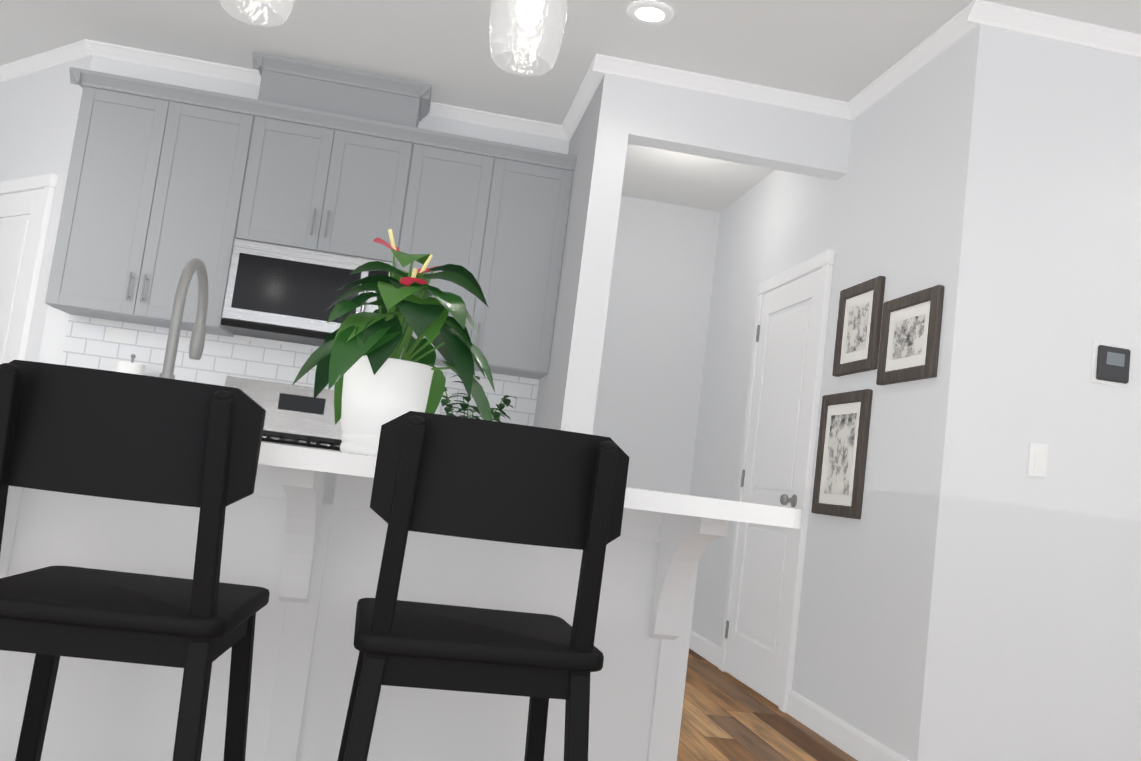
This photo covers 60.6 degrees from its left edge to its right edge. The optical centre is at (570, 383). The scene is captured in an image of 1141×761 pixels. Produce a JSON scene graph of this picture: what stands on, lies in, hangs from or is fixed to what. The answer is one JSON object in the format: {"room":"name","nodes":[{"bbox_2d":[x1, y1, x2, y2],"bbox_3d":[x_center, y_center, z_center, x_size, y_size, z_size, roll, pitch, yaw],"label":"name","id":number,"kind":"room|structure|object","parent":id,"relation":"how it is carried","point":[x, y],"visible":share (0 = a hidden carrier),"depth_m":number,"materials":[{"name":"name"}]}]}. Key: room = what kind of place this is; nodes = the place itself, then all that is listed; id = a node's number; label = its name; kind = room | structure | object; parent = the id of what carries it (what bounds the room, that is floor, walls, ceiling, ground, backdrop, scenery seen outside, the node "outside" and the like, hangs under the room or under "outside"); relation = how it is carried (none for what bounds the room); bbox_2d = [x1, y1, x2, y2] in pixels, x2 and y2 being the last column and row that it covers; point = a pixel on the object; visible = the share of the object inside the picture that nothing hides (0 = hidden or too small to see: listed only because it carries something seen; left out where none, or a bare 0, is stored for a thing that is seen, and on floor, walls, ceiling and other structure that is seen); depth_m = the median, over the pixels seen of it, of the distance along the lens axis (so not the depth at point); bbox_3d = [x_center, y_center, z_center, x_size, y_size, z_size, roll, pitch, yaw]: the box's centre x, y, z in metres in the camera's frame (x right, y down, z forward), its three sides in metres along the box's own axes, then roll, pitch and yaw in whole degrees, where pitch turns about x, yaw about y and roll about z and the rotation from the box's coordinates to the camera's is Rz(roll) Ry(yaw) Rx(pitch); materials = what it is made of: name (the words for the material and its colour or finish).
{"room":"living room and kitchen","nodes":[
{"label":"living room and kitchen","id":0,"kind":"room"},
{"bbox_2d":[0,25,1140,760],"bbox_3d":[0.762,-0.156,2.366,9.090,2.760,8.020,8,-6,-9],"label":"wall","id":1,"kind":"structure","parent":0,"point":[970,589],"depth_m":3.58,"materials":[{"name":"white paint"}]},
{"bbox_2d":[0,173,57,363],"bbox_3d":[-3.003,-0.027,4.997,0.540,2.096,0.540,8,-6,-9],"label":"pantry door","id":2,"kind":"structure","parent":1,"relation":"in","point":[25,207],"depth_m":4.93,"materials":[{"name":"white wood"}]},
{"bbox_2d":[45,80,268,336],"bbox_3d":[-1.947,-0.807,4.716,0.834,1.041,0.349,8,-6,-9],"label":"upper cabinet","id":3,"kind":"object","parent":1,"relation":"attached to","point":[165,184],"depth_m":4.55,"materials":[{"name":"grey wood"}]},
{"bbox_2d":[60,315,538,425],"bbox_3d":[-1.337,0.069,4.926,2.332,0.496,0.008,8,-6,-9],"label":"backsplash","id":4,"kind":"structure","parent":1,"relation":"attached to","point":[99,344],"depth_m":4.87,"materials":[{"name":"tile"}]},
{"bbox_2d":[249,53,424,263],"bbox_3d":[-1.184,-1.061,4.865,0.755,0.897,0.349,8,-6,-9],"label":"upper cabinet","id":5,"kind":"object","parent":1,"relation":"attached to","point":[337,166],"depth_m":4.70,"materials":[{"name":"grey wood"}]},
{"bbox_2d":[221,238,392,346],"bbox_3d":[-1.257,-0.411,4.754,0.743,0.410,0.425,8,-6,-9],"label":"microwave","id":6,"kind":"object","parent":5,"relation":"attached to","point":[278,292],"visible":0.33,"depth_m":4.57,"materials":[{"name":"silver metal"}]},
{"bbox_2d":[395,136,575,379],"bbox_3d":[-0.495,-0.605,4.947,0.861,1.041,0.349,8,-6,-9],"label":"upper cabinet","id":7,"kind":"object","parent":1,"relation":"attached to","point":[500,217],"depth_m":4.80,"materials":[{"name":"grey wood"}]},
{"bbox_2d":[0,0,1140,140],"bbox_3d":[0.961,-1.506,2.294,8.850,0.058,7.607,8,-6,-9],"label":"crown molding","id":8,"kind":"structure","parent":1,"relation":"attached to","point":[969,18],"depth_m":4.40,"materials":[{"name":"white wood"}]},
{"bbox_2d":[689,630,720,667],"bbox_3d":[0.734,1.512,5.686,0.016,0.100,0.990,8,-6,-9],"label":"baseboard","id":9,"kind":"structure","parent":1,"relation":"attached to","point":[705,648],"depth_m":5.50,"materials":[{"name":"white wood"}]},
{"bbox_2d":[719,249,834,712],"bbox_3d":[0.975,0.450,4.848,0.093,2.096,0.912,8,-6,-9],"label":"hall door","id":10,"kind":"structure","parent":1,"relation":"in","point":[761,619],"depth_m":4.77,"materials":[{"name":"white wood"}]},
{"bbox_2d":[811,389,872,518],"bbox_3d":[1.143,0.299,4.130,0.029,0.525,0.430,8,-6,-9],"label":"picture frame","id":11,"kind":"object","parent":1,"relation":"attached to","point":[840,468],"visible":1,"depth_m":4.10,"materials":[{"name":"brown wood"}]},
{"bbox_2d":[787,690,907,760],"bbox_3d":[1.056,1.366,3.794,0.016,0.100,1.060,8,-6,-9],"label":"baseboard","id":12,"kind":"structure","parent":1,"relation":"attached to","point":[853,742],"depth_m":3.81,"materials":[{"name":"white wood"}]},
{"bbox_2d":[832,276,885,376],"bbox_3d":[1.216,-0.233,4.133,0.029,0.385,0.370,8,-6,-9],"label":"picture frame","id":13,"kind":"object","parent":1,"relation":"attached to","point":[858,330],"visible":1,"depth_m":4.11,"materials":[{"name":"brown wood"}]},
{"bbox_2d":[876,285,944,385],"bbox_3d":[1.278,-0.173,3.691,0.029,0.335,0.410,8,-6,-9],"label":"picture frame","id":14,"kind":"object","parent":1,"relation":"attached to","point":[910,337],"visible":1,"depth_m":3.66,"materials":[{"name":"brown wood"}]},
{"bbox_2d":[1027,443,1047,477],"bbox_3d":[1.639,0.270,3.422,0.072,0.116,0.009,8,-6,-9],"label":"light switch","id":15,"kind":"object","parent":1,"relation":"attached to","point":[1037,460],"visible":1,"depth_m":3.42,"materials":[{"name":"white plastic"}]},
{"bbox_2d":[1091,341,1130,387],"bbox_3d":[1.940,-0.068,3.491,0.150,0.150,0.025,8,-6,-9],"label":"thermostat","id":16,"kind":"object","parent":1,"relation":"attached to","point":[1111,364],"visible":1,"depth_m":3.48,"materials":[{"name":"black plastic"}]},
{"bbox_2d":[0,0,1140,211],"bbox_3d":[0.934,-1.549,2.502,9.090,0.060,8.020,8,-6,-9],"label":"ceiling","id":17,"kind":"structure","parent":0,"point":[844,50],"depth_m":4.32,"materials":[{"name":"white paint"}]},
{"bbox_2d":[220,0,295,26],"bbox_3d":[-0.655,-1.279,2.232,0.180,0.911,0.180,8,-6,-9],"label":"pendant light","id":18,"kind":"object","parent":17,"relation":"hanging from","point":[291,5],"visible":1,"depth_m":2.25,"materials":[{"name":"clear glass"}]},
{"bbox_2d":[489,0,566,75],"bbox_3d":[-0.058,-1.196,2.327,0.180,0.911,0.180,8,-6,-9],"label":"pendant light","id":19,"kind":"object","parent":17,"relation":"hanging from","point":[528,13],"visible":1,"depth_m":2.28,"materials":[{"name":"clear glass"}]},
{"bbox_2d":[627,0,673,24],"bbox_3d":[0.314,-1.456,3.844,0.184,0.012,0.184,8,-6,-9],"label":"recessed light","id":20,"kind":"object","parent":17,"relation":"in","point":[648,10],"visible":0.96,"depth_m":3.83,"materials":[{"name":"white"}]},
{"bbox_2d":[677,648,857,760],"bbox_3d":[0.590,1.237,2.229,9.090,0.060,8.020,8,-6,-9],"label":"floor","id":21,"kind":"structure","parent":0,"point":[726,716],"depth_m":3.94,"materials":[{"name":"brown wood"}]},
{"bbox_2d":[0,359,269,760],"bbox_3d":[-0.806,0.488,1.728,0.481,0.988,0.529,8,-6,-9],"label":"bar stool","id":22,"kind":"object","parent":21,"relation":"on","point":[101,433],"visible":1,"depth_m":1.57,"materials":[{"name":"black paint"}]},
{"bbox_2d":[225,376,362,454],"bbox_3d":[-1.359,0.584,4.530,0.743,1.200,0.680,8,-6,-9],"label":"range","id":23,"kind":"object","parent":21,"relation":"on","point":[297,415],"visible":0.15,"depth_m":4.84,"materials":[{"name":"silver metal"}]},
{"bbox_2d":[0,466,728,760],"bbox_3d":[-0.851,0.600,2.302,2.244,0.862,0.972,8,-6,-9],"label":"kitchen island","id":24,"kind":"object","parent":21,"relation":"on","point":[304,534],"depth_m":2.18,"materials":[{"name":"white wood"}]},
{"bbox_2d":[258,442,801,528],"bbox_3d":[-0.800,0.148,2.280,2.390,0.038,1.120,8,-6,-9],"label":"island countertop","id":25,"kind":"structure","parent":24,"relation":"on","point":[283,457],"depth_m":1.87,"materials":[{"name":"white stone"}]},
{"bbox_2d":[159,258,207,378],"bbox_3d":[-1.029,-0.108,2.367,0.242,0.428,0.297,8,-6,-9],"label":"faucet","id":26,"kind":"object","parent":25,"relation":"on","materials":[{"name":"silver metal"}]},
{"bbox_2d":[292,229,494,455],"bbox_3d":[-0.382,-0.079,2.195,0.523,0.551,0.479,8,-6,-9],"label":"potted plant","id":27,"kind":"object","parent":25,"relation":"on","point":[367,372],"visible":0.98,"depth_m":2.12,"materials":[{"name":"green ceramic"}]},
{"bbox_2d":[337,411,629,760],"bbox_3d":[-0.197,0.573,1.825,0.472,0.988,0.522,8,-6,-9],"label":"bar stool","id":28,"kind":"object","parent":21,"relation":"on","point":[455,476],"visible":1,"depth_m":1.66,"materials":[{"name":"black paint"}]},
{"bbox_3d":[-2.136,0.628,4.409,0.784,0.900,0.654,8,-6,-9],"label":"base cabinet","id":29,"kind":"object","parent":21,"relation":"on","visible":0},
{"bbox_2d":[116,354,145,374],"bbox_3d":[-2.096,0.027,4.622,0.150,0.336,0.150,8,-6,-9],"label":"paper towel holder","id":30,"kind":"object","parent":29,"relation":"on","point":[131,368],"visible":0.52,"depth_m":4.58,"materials":[{"name":"white paper"}]},
{"bbox_3d":[-0.617,0.839,4.652,0.799,0.900,0.654,8,-6,-9],"label":"base cabinet","id":31,"kind":"object","parent":21,"relation":"on","visible":0},
{"bbox_2d":[441,375,516,421],"bbox_3d":[-0.499,0.188,4.824,0.426,0.446,0.252,8,-6,-9],"label":"potted plant","id":32,"kind":"object","parent":31,"relation":"on","point":[495,414],"visible":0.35,"depth_m":4.83,"materials":[{"name":"green plant"}]}
]}

